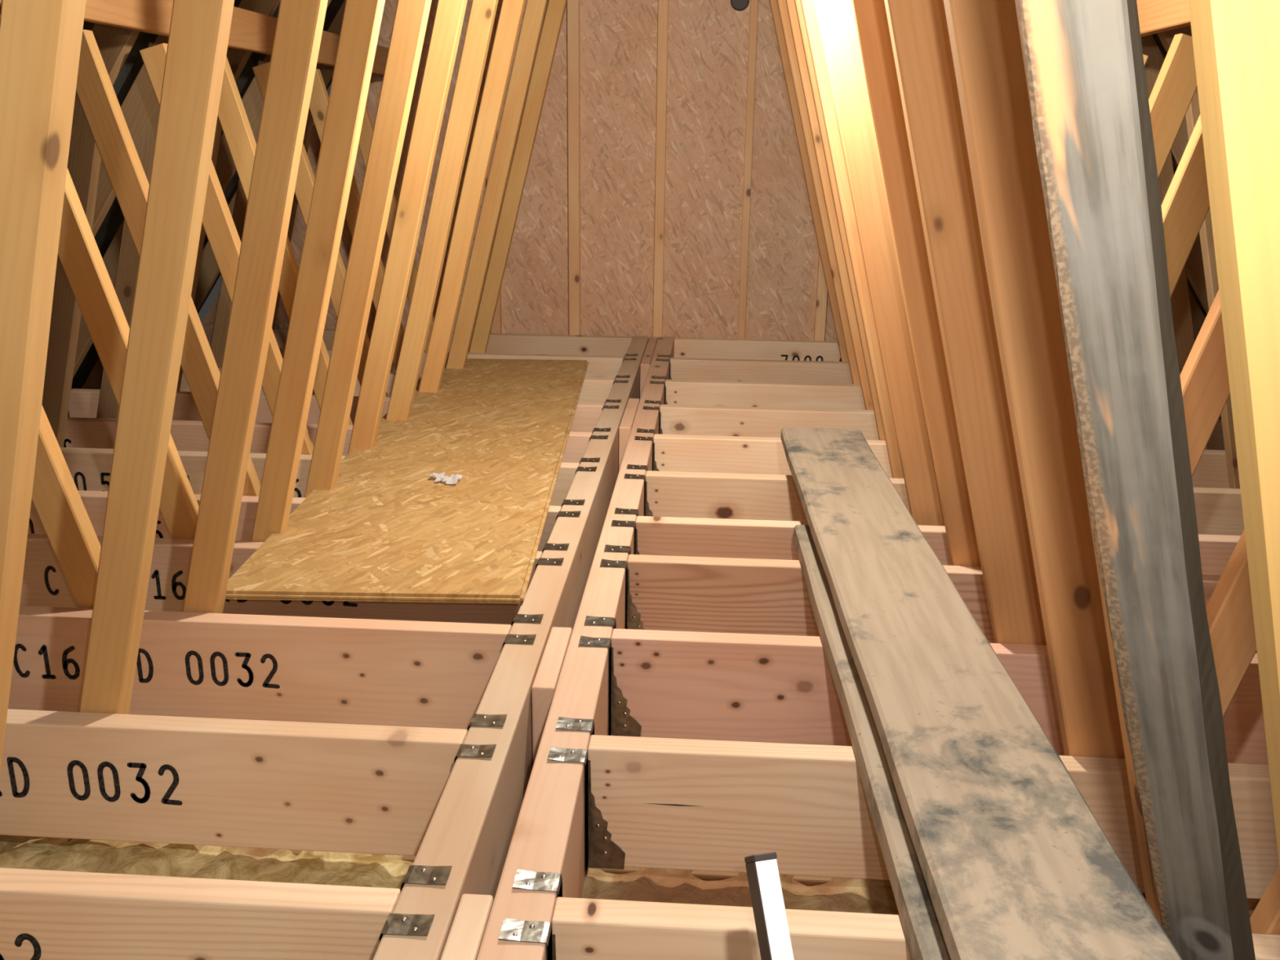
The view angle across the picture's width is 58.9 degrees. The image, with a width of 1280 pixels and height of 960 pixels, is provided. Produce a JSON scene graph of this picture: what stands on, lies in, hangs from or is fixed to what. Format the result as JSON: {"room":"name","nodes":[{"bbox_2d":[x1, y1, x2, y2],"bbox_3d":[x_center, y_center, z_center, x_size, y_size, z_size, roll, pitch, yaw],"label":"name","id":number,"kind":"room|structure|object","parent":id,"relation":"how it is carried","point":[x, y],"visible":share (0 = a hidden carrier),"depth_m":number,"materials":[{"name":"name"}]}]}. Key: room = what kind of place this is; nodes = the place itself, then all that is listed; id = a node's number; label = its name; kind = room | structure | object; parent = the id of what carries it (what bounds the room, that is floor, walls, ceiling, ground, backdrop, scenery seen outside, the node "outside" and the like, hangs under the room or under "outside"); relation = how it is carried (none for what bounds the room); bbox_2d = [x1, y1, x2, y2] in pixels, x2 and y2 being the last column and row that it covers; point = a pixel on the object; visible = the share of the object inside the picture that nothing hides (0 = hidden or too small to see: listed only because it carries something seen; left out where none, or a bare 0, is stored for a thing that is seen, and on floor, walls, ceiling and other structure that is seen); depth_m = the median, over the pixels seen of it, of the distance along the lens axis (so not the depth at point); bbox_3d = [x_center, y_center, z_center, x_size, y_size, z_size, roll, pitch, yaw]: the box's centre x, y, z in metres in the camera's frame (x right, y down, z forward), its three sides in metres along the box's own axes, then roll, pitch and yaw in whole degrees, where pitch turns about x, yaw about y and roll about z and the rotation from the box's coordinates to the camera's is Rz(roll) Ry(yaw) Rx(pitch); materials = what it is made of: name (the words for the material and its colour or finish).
{"room":"attic","nodes":[
{"label":"attic","id":0,"kind":"room"},
{"bbox_2d":[201,0,837,346],"bbox_3d":[0.160,-2.163,5.019,5.100,3.780,0.020,2,17,3],"label":"wall","id":1,"kind":"structure","parent":0,"point":[707,68],"depth_m":5.26,"materials":[{"name":"brown wood"}]},
{"bbox_2d":[484,20,502,333],"bbox_3d":[-0.685,-1.525,5.241,0.048,2.289,0.036,2,17,3],"label":"stud","id":2,"kind":"object","parent":1,"relation":"attached to","point":[496,327],"visible":0.03,"depth_m":5.33,"materials":[{"name":"beige wood"}]},
{"bbox_2d":[567,0,580,335],"bbox_3d":[-0.303,-1.543,5.210,0.052,2.350,0.036,2,17,3],"label":"stud","id":3,"kind":"object","parent":1,"relation":"attached to","point":[573,6],"visible":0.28,"depth_m":5.21,"materials":[{"name":"beige wood"}]},
{"bbox_2d":[653,0,668,337],"bbox_3d":[0.096,-1.530,5.186,0.044,2.350,0.036,2,17,3],"label":"stud","id":4,"kind":"object","parent":1,"relation":"attached to","point":[663,5],"visible":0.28,"depth_m":5.19,"materials":[{"name":"beige wood"}]},
{"bbox_2d":[730,0,749,11],"bbox_3d":[0.440,-2.113,4.996,0.084,0.084,0.018,2,17,3],"label":"vent cap","id":5,"kind":"object","parent":1,"relation":"attached to","point":[737,5],"visible":1,"depth_m":4.99,"materials":[{"name":"plastic"}]},
{"bbox_2d":[737,0,758,339],"bbox_3d":[0.495,-1.518,5.163,0.034,2.350,0.036,2,17,3],"label":"stud","id":6,"kind":"object","parent":1,"relation":"attached to","point":[753,3],"visible":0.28,"depth_m":5.17,"materials":[{"name":"beige wood"}]},
{"bbox_2d":[813,251,827,341],"bbox_3d":[0.864,-1.507,5.141,0.048,2.350,0.036,2,17,3],"label":"stud","id":7,"kind":"object","parent":1,"relation":"attached to","point":[821,291],"visible":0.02,"depth_m":5.33,"materials":[{"name":"beige wood"}]},
{"bbox_2d":[0,0,1207,389],"bbox_3d":[-0.059,-1.082,2.189,5.229,3.470,6.000,2,17,3],"label":"roof underlay","id":8,"kind":"structure","parent":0,"point":[133,63],"depth_m":4.08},
{"bbox_3d":[-0.054,0.512,2.776,6.000,0.040,6.200,2,17,3],"label":"floor","id":9,"kind":"structure","parent":0,"visible":0},
{"bbox_2d":[0,835,1253,917],"bbox_3d":[-0.120,0.247,3.219,4.300,0.068,4.750,2,17,3],"label":"insulation","id":10,"kind":"object","parent":9,"relation":"on","point":[90,855],"visible":0.02,"depth_m":1.86,"materials":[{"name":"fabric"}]},
{"bbox_2d":[373,336,648,959],"bbox_3d":[-0.150,0.104,3.183,0.075,0.218,4.760,2,17,3],"label":"joist","id":11,"kind":"object","parent":10,"relation":"on","point":[470,830],"visible":0.7,"depth_m":1.87,"materials":[{"name":"brown wood"}]},
{"bbox_2d":[379,865,452,942],"bbox_3d":[-0.308,0.625,1.447,0.118,0.220,0.133,2,17,3],"label":"hanger","id":12,"kind":"object","parent":11,"relation":"attached to","point":[396,923],"visible":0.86,"depth_m":1.38,"materials":[{"name":"metal"}]},
{"bbox_2d":[0,867,400,959],"bbox_3d":[-1.289,0.596,1.505,1.969,0.212,0.048,2,17,3],"label":"joist","id":13,"kind":"object","parent":12,"relation":"on","point":[45,914],"visible":0.99,"depth_m":1.43,"materials":[{"name":"brown wood"}]},
{"bbox_2d":[273,328,632,356],"bbox_3d":[-1.020,-0.607,5.473,1.969,0.212,0.047,2,17,3],"label":"joist","id":14,"kind":"object","parent":11,"relation":"attached to","point":[522,344],"visible":0.2,"depth_m":5.40,"materials":[{"name":"brown wood"}]},
{"bbox_2d":[440,893,493,959],"bbox_3d":[-0.223,0.693,1.222,0.040,0.203,0.505,2,17,3],"label":"block","id":15,"kind":"object","parent":11,"relation":"attached to","point":[466,934],"visible":0.96,"depth_m":1.37,"materials":[{"name":"brown wood"}]},
{"bbox_2d":[454,714,507,762],"bbox_3d":[-0.282,0.507,1.834,0.118,0.220,0.133,2,17,3],"label":"hanger","id":16,"kind":"object","parent":11,"relation":"attached to","point":[465,750],"visible":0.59,"depth_m":1.77,"materials":[{"name":"metal"}]},
{"bbox_2d":[0,709,467,856],"bbox_3d":[-1.263,0.478,1.891,1.969,0.212,0.048,2,17,3],"label":"joist","id":17,"kind":"object","parent":16,"relation":"on","point":[206,781],"visible":0.96,"depth_m":1.83,"materials":[{"name":"brown wood"}]},
{"bbox_2d":[502,613,543,647],"bbox_3d":[-0.256,0.389,2.226,0.118,0.220,0.133,2,17,3],"label":"hanger","id":18,"kind":"object","parent":11,"relation":"attached to","point":[518,617],"visible":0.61,"depth_m":2.16,"materials":[{"name":"metal"}]},
{"bbox_2d":[8,605,511,730],"bbox_3d":[-1.236,0.360,2.283,1.969,0.212,0.048,2,17,3],"label":"joist","id":19,"kind":"object","parent":18,"relation":"on","point":[433,674],"visible":0.92,"depth_m":2.23,"materials":[{"name":"brown wood"}]},
{"bbox_2d":[531,626,572,764],"bbox_3d":[-0.162,0.420,2.121,0.040,0.203,0.257,2,17,3],"label":"block","id":20,"kind":"object","parent":11,"relation":"attached to","point":[544,684],"visible":0.49,"depth_m":2.01,"materials":[{"name":"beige wood"}]},
{"bbox_2d":[536,542,568,567],"bbox_3d":[-0.229,0.270,2.617,0.118,0.220,0.133,2,17,3],"label":"hanger","id":21,"kind":"object","parent":11,"relation":"attached to","point":[547,546],"visible":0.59,"depth_m":2.55,"materials":[{"name":"metal"}]},
{"bbox_2d":[19,533,542,626],"bbox_3d":[-1.210,0.241,2.675,1.969,0.212,0.048,2,17,3],"label":"joist","id":22,"kind":"object","parent":21,"relation":"on","point":[44,583],"visible":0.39,"depth_m":2.64,"materials":[{"name":"brown wood"}]},
{"bbox_2d":[555,499,585,520],"bbox_3d":[-0.207,0.173,2.937,0.118,0.220,0.133,2,17,3],"label":"hanger","id":23,"kind":"object","parent":11,"relation":"attached to","point":[565,501],"visible":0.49,"depth_m":2.88,"materials":[{"name":"metal"}]},
{"bbox_2d":[27,490,561,551],"bbox_3d":[-1.188,0.144,2.994,1.969,0.212,0.048,2,17,3],"label":"joist","id":24,"kind":"object","parent":23,"relation":"on","point":[95,502],"visible":0.1,"depth_m":2.96,"materials":[{"name":"brown wood"}]},
{"bbox_2d":[575,457,600,473],"bbox_3d":[-0.181,0.056,3.324,0.118,0.220,0.133,2,17,3],"label":"hanger","id":25,"kind":"object","parent":11,"relation":"attached to","point":[582,459],"visible":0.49,"depth_m":3.26,"materials":[{"name":"metal"}]},
{"bbox_2d":[59,447,579,506],"bbox_3d":[-1.162,0.027,3.381,1.969,0.212,0.048,2,17,3],"label":"joist","id":26,"kind":"object","parent":25,"relation":"on","point":[90,468],"visible":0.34,"depth_m":3.36,"materials":[{"name":"brown wood"}]},
{"bbox_2d":[589,427,611,440],"bbox_3d":[-0.158,-0.048,3.668,0.118,0.220,0.133,2,17,3],"label":"hanger","id":27,"kind":"object","parent":11,"relation":"attached to","point":[594,428],"visible":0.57,"depth_m":3.61,"materials":[{"name":"metal"}]},
{"bbox_2d":[63,417,592,462],"bbox_3d":[-1.138,-0.077,3.725,1.969,0.212,0.048,2,17,3],"label":"joist","id":28,"kind":"object","parent":27,"relation":"on","point":[80,433],"visible":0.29,"depth_m":3.71,"materials":[{"name":"brown wood"}]},
{"bbox_2d":[225,358,588,604],"bbox_3d":[-0.537,-0.127,3.511,0.623,0.019,2.527,1,17,0],"label":"board","id":29,"kind":"object","parent":28,"relation":"on","point":[387,531],"visible":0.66,"depth_m":2.85,"materials":[{"name":"beige wood"}]},
{"bbox_2d":[429,471,462,484],"bbox_3d":[-0.524,-0.009,3.054,0.087,0.014,0.097,2,17,3],"label":"paper scrap","id":30,"kind":"object","parent":29,"relation":"on","point":[453,479],"visible":1,"depth_m":3.05,"materials":[{"name":"white paper"}]},
{"bbox_2d":[601,399,621,411],"bbox_3d":[-0.131,-0.170,4.069,0.118,0.220,0.133,2,17,3],"label":"hanger","id":31,"kind":"object","parent":11,"relation":"attached to","point":[606,400],"visible":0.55,"depth_m":4.01,"materials":[{"name":"metal"}]},
{"bbox_2d":[68,388,604,432],"bbox_3d":[-1.111,-0.199,4.127,1.969,0.212,0.047,2,17,3],"label":"joist","id":32,"kind":"object","parent":31,"relation":"on","point":[83,402],"visible":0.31,"depth_m":4.11,"materials":[{"name":"brown wood"}]},
{"bbox_2d":[613,374,630,383],"bbox_3d":[-0.103,-0.296,4.484,0.118,0.220,0.133,2,17,3],"label":"hanger","id":33,"kind":"object","parent":11,"relation":"attached to","point":[628,375],"visible":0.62,"depth_m":4.48,"materials":[{"name":"metal"}]},
{"bbox_2d":[179,368,615,403],"bbox_3d":[-1.083,-0.325,4.542,1.969,0.212,0.048,2,17,3],"label":"joist","id":34,"kind":"object","parent":33,"relation":"on","point":[593,389],"visible":0.03,"depth_m":4.46,"materials":[{"name":"brown wood"}]},
{"bbox_2d":[618,398,639,471],"bbox_3d":[-0.037,-0.139,3.968,0.040,0.203,0.435,2,17,3],"label":"block","id":35,"kind":"object","parent":11,"relation":"attached to","point":[625,427],"visible":0.49,"depth_m":3.77,"materials":[{"name":"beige wood"}]},
{"bbox_2d":[622,353,638,362],"bbox_3d":[-0.072,-0.430,4.928,0.118,0.220,0.133,2,17,3],"label":"hanger","id":36,"kind":"object","parent":11,"relation":"attached to","point":[628,354],"visible":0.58,"depth_m":4.87,"materials":[{"name":"metal"}]},
{"bbox_2d":[209,346,624,377],"bbox_3d":[-1.053,-0.459,4.986,1.969,0.212,0.047,2,17,3],"label":"joist","id":37,"kind":"object","parent":36,"relation":"on","point":[598,366],"visible":0.2,"depth_m":4.90,"materials":[{"name":"brown wood"}]},
{"bbox_2d":[640,337,657,398],"bbox_3d":[0.042,-0.489,5.124,0.040,0.203,0.675,2,17,3],"label":"block","id":38,"kind":"object","parent":11,"relation":"attached to","point":[646,362],"visible":0.49,"depth_m":4.85,"materials":[{"name":"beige wood"}]},
{"bbox_2d":[476,336,674,959],"bbox_3d":[-0.030,0.107,3.176,0.077,0.218,4.760,2,17,3],"label":"joist","id":39,"kind":"object","parent":10,"relation":"on","point":[548,835],"visible":0.67,"depth_m":1.81,"materials":[{"name":"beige wood"}]},
{"bbox_2d":[498,869,562,959],"bbox_3d":[-0.106,0.631,1.435,0.118,0.220,0.133,2,17,3],"label":"hanger","id":40,"kind":"object","parent":39,"relation":"attached to","point":[511,929],"visible":0.94,"depth_m":1.38,"materials":[{"name":"metal"}]},
{"bbox_2d":[551,897,1279,959],"bbox_3d":[0.916,0.664,1.376,2.052,0.212,0.047,2,17,3],"label":"joist","id":41,"kind":"object","parent":40,"relation":"on","point":[583,928],"visible":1,"depth_m":1.38,"materials":[{"name":"brown wood"}]},
{"bbox_2d":[547,716,625,878],"bbox_3d":[-0.080,0.513,1.822,0.118,0.220,0.133,2,17,3],"label":"hanger","id":42,"kind":"object","parent":39,"relation":"attached to","point":[601,852],"visible":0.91,"depth_m":1.81,"materials":[{"name":"metal"}]},
{"bbox_2d":[587,734,1279,898],"bbox_3d":[0.942,0.546,1.763,2.052,0.212,0.048,2,17,3],"label":"joist","id":43,"kind":"object","parent":42,"relation":"on","point":[687,804],"visible":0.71,"depth_m":1.78,"materials":[{"name":"brown wood"}]},
{"bbox_2d":[578,615,641,737],"bbox_3d":[-0.053,0.395,2.214,0.118,0.220,0.133,2,17,3],"label":"hanger","id":44,"kind":"object","parent":39,"relation":"attached to","point":[621,723],"visible":0.86,"depth_m":2.20,"materials":[{"name":"metal"}]},
{"bbox_2d":[611,628,1268,764],"bbox_3d":[0.969,0.428,2.154,2.052,0.212,0.048,2,17,3],"label":"joist","id":45,"kind":"object","parent":44,"relation":"on","point":[748,687],"visible":0.29,"depth_m":2.17,"materials":[{"name":"brown wood"}]},
{"bbox_2d":[600,544,644,629],"bbox_3d":[-0.027,0.276,2.605,0.118,0.220,0.133,2,17,3],"label":"hanger","id":46,"kind":"object","parent":39,"relation":"attached to","point":[633,616],"visible":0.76,"depth_m":2.58,"materials":[{"name":"metal"}]},
{"bbox_2d":[626,554,1257,653],"bbox_3d":[0.995,0.309,2.546,2.052,0.212,0.047,2,17,3],"label":"joist","id":47,"kind":"object","parent":46,"relation":"on","point":[753,596],"visible":0.39,"depth_m":2.56,"materials":[{"name":"brown wood"}]},
{"bbox_2d":[793,524,951,959],"bbox_3d":[0.447,0.381,1.833,0.229,0.050,1.731,1,17,1],"label":"board","id":48,"kind":"object","parent":47,"relation":"on","point":[924,937],"visible":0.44,"depth_m":1.63,"materials":[{"name":"brown wood"}]},
{"bbox_3d":[0.471,0.372,1.708,0.203,0.038,1.501,1,17,1],"label":"board","id":49,"kind":"object","parent":48,"relation":"on","visible":0},
{"bbox_2d":[780,426,1182,959],"bbox_3d":[0.471,0.211,2.098,0.228,0.040,2.341,1,17,2],"label":"board","id":50,"kind":"object","parent":49,"relation":"on","point":[1015,864],"visible":1,"depth_m":1.52,"materials":[{"name":"brown wood"}]},
{"bbox_2d":[611,507,639,555],"bbox_3d":[-0.009,0.197,2.868,0.118,0.220,0.133,2,17,3],"label":"hanger","id":51,"kind":"object","parent":39,"relation":"attached to","point":[632,523],"visible":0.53,"depth_m":2.82,"materials":[{"name":"metal"}]},
{"bbox_2d":[635,515,1240,574],"bbox_3d":[1.013,0.230,2.809,2.052,0.212,0.047,2,17,3],"label":"joist","id":52,"kind":"object","parent":51,"relation":"on","point":[656,535],"visible":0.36,"depth_m":2.81,"materials":[{"name":"brown wood"}]},
{"bbox_2d":[624,464,653,516],"bbox_3d":[0.017,0.080,3.255,0.118,0.220,0.133,2,17,3],"label":"hanger","id":53,"kind":"object","parent":39,"relation":"attached to","point":[647,512],"visible":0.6,"depth_m":3.22,"materials":[{"name":"metal"}]},
{"bbox_2d":[645,471,1244,535],"bbox_3d":[1.039,0.112,3.195,2.052,0.212,0.047,2,17,3],"label":"joist","id":54,"kind":"object","parent":53,"relation":"on","point":[775,497],"visible":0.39,"depth_m":3.20,"materials":[{"name":"brown wood"}]},
{"bbox_2d":[635,428,659,471],"bbox_3d":[0.045,-0.042,3.656,0.118,0.220,0.133,2,17,3],"label":"hanger","id":55,"kind":"object","parent":39,"relation":"attached to","point":[654,463],"visible":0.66,"depth_m":3.62,"materials":[{"name":"metal"}]},
{"bbox_2d":[653,434,1229,488],"bbox_3d":[1.066,-0.009,3.596,2.052,0.212,0.047,2,17,3],"label":"joist","id":56,"kind":"object","parent":55,"relation":"on","point":[673,452],"visible":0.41,"depth_m":3.60,"materials":[{"name":"brown wood"}]},
{"bbox_2d":[643,400,662,434],"bbox_3d":[0.072,-0.164,4.057,0.118,0.220,0.133,2,17,3],"label":"hanger","id":57,"kind":"object","parent":39,"relation":"attached to","point":[660,432],"visible":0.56,"depth_m":4.02,"materials":[{"name":"metal"}]},
{"bbox_2d":[659,404,1224,449],"bbox_3d":[1.094,-0.131,3.998,2.052,0.212,0.047,2,17,3],"label":"joist","id":58,"kind":"object","parent":57,"relation":"on","point":[682,420],"visible":0.2,"depth_m":4.00,"materials":[{"name":"brown wood"}]},
{"bbox_2d":[649,375,667,404],"bbox_3d":[0.100,-0.290,4.472,0.118,0.220,0.133,2,17,3],"label":"hanger","id":59,"kind":"object","parent":39,"relation":"attached to","point":[652,376],"visible":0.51,"depth_m":4.42,"materials":[{"name":"metal"}]},
{"bbox_2d":[665,379,865,409],"bbox_3d":[1.122,-0.257,4.413,2.052,0.212,0.047,2,17,3],"label":"joist","id":60,"kind":"object","parent":59,"relation":"on","point":[678,392],"visible":0.2,"depth_m":4.41,"materials":[{"name":"brown wood"}]},
{"bbox_2d":[656,354,671,379],"bbox_3d":[0.130,-0.424,4.916,0.118,0.220,0.133,2,17,3],"label":"hanger","id":61,"kind":"object","parent":39,"relation":"attached to","point":[670,378],"visible":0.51,"depth_m":4.87,"materials":[{"name":"metal"}]},
{"bbox_2d":[670,357,853,384],"bbox_3d":[1.152,-0.391,4.857,2.052,0.212,0.047,2,17,3],"label":"joist","id":62,"kind":"object","parent":61,"relation":"on","point":[682,368],"visible":0.2,"depth_m":4.85,"materials":[{"name":"brown wood"}]},
{"bbox_2d":[673,337,841,361],"bbox_3d":[1.185,-0.539,5.344,2.052,0.212,0.048,2,17,3],"label":"joist","id":63,"kind":"object","parent":39,"relation":"attached to","point":[689,348],"visible":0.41,"depth_m":5.34,"materials":[{"name":"brown wood"}]},
{"bbox_2d":[744,851,794,959],"bbox_3d":[0.151,0.568,1.109,0.025,0.324,0.266,-3,17,-14],"label":"tube","id":64,"kind":"object","parent":10,"relation":"on","point":[762,872],"visible":1,"depth_m":1.15,"materials":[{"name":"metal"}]},
{"bbox_2d":[1017,0,1255,959],"bbox_3d":[0.425,-0.055,0.983,0.675,1.778,0.092,-5,18,-19],"label":"plank","id":65,"kind":"object","parent":10,"relation":"on","point":[1091,118],"visible":0.99,"depth_m":0.97,"materials":[{"name":"grey wood"}]},
{"bbox_2d":[31,0,1230,644],"bbox_3d":[-0.077,-1.052,1.827,4.932,3.446,0.044,2,17,3],"label":"roof truss","id":66,"kind":"object","parent":9,"relation":"on","point":[918,28],"visible":0.38,"depth_m":2.03,"materials":[{"name":"brown wood"}]},
{"bbox_2d":[6,0,1260,910],"bbox_3d":[-0.104,-0.934,1.435,4.933,3.445,0.043,2,17,3],"label":"roof truss","id":67,"kind":"object","parent":9,"relation":"on","point":[984,37],"visible":0.45,"depth_m":1.65,"materials":[{"name":"brown wood"}]},
{"bbox_2d":[57,0,1209,566],"bbox_3d":[-0.051,-1.171,2.218,4.934,3.445,0.044,2,17,3],"label":"roof truss","id":68,"kind":"object","parent":9,"relation":"on","point":[1185,206],"visible":0.41,"depth_m":2.44,"materials":[{"name":"brown wood"}]},
{"bbox_2d":[75,0,1197,525],"bbox_3d":[-0.029,-1.268,2.538,4.932,3.446,0.043,2,17,3],"label":"roof truss","id":69,"kind":"object","parent":9,"relation":"on","point":[1175,87],"visible":0.42,"depth_m":2.73,"materials":[{"name":"brown wood"}]},
{"bbox_2d":[67,0,1205,417],"bbox_3d":[0.076,-1.737,4.085,4.932,3.445,0.043,2,17,3],"label":"roof truss","id":70,"kind":"object","parent":9,"relation":"on","point":[252,100],"visible":0.16,"depth_m":4.30,"materials":[{"name":"brown wood"}]},
{"bbox_2d":[1136,0,1191,36],"bbox_3d":[1.230,-1.146,2.763,0.040,0.116,4.600,2,17,3],"label":"binder","id":71,"kind":"object","parent":70,"relation":"attached to","point":[1155,16],"visible":0.08,"depth_m":2.61,"materials":[{"name":"brown wood"}]},
{"bbox_2d":[0,0,1279,934],"bbox_3d":[-0.130,-0.817,1.048,4.932,3.445,0.043,2,17,3],"label":"roof truss","id":72,"kind":"object","parent":9,"relation":"on","point":[41,40],"visible":0.42,"depth_m":1.24,"materials":[{"name":"brown wood"}]},
{"bbox_2d":[41,0,1239,488],"bbox_3d":[-0.003,-1.385,2.925,4.933,3.445,0.044,2,17,3],"label":"roof truss","id":73,"kind":"object","parent":9,"relation":"on","point":[114,44],"visible":0.34,"depth_m":3.16,"materials":[{"name":"brown wood"}]},
{"bbox_2d":[72,0,1208,409],"bbox_3d":[0.047,-1.611,3.670,4.933,3.445,0.044,2,17,3],"label":"roof truss","id":74,"kind":"object","parent":9,"relation":"on","point":[511,13],"visible":0.2,"depth_m":3.88,"materials":[{"name":"brown wood"}]},
{"bbox_2d":[92,0,1208,449],"bbox_3d":[0.020,-1.489,3.269,4.933,3.445,0.043,2,17,3],"label":"roof truss","id":75,"kind":"object","parent":9,"relation":"on","point":[140,108],"visible":0.23,"depth_m":3.47,"materials":[{"name":"brown wood"}]},
{"bbox_2d":[0,0,388,75],"bbox_3d":[-1.264,-1.212,2.912,0.041,0.116,4.600,2,17,3],"label":"binder","id":76,"kind":"object","parent":75,"relation":"attached to","point":[250,31],"visible":0.39,"depth_m":3.38,"materials":[{"name":"brown wood"}]},
{"bbox_2d":[194,0,1221,419],"bbox_3d":[0.106,-1.871,4.529,4.933,3.445,0.044,2,17,3],"label":"roof truss","id":77,"kind":"object","parent":9,"relation":"on","point":[209,270],"visible":0.18,"depth_m":4.74,"materials":[{"name":"brown wood"}]},
{"bbox_2d":[1188,0,1279,866],"bbox_3d":[-0.156,-0.705,0.681,4.934,3.445,0.044,2,17,3],"label":"roof truss","id":78,"kind":"object","parent":9,"relation":"on","point":[1236,43],"visible":1,"depth_m":0.79,"materials":[{"name":"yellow wood"}]}
]}

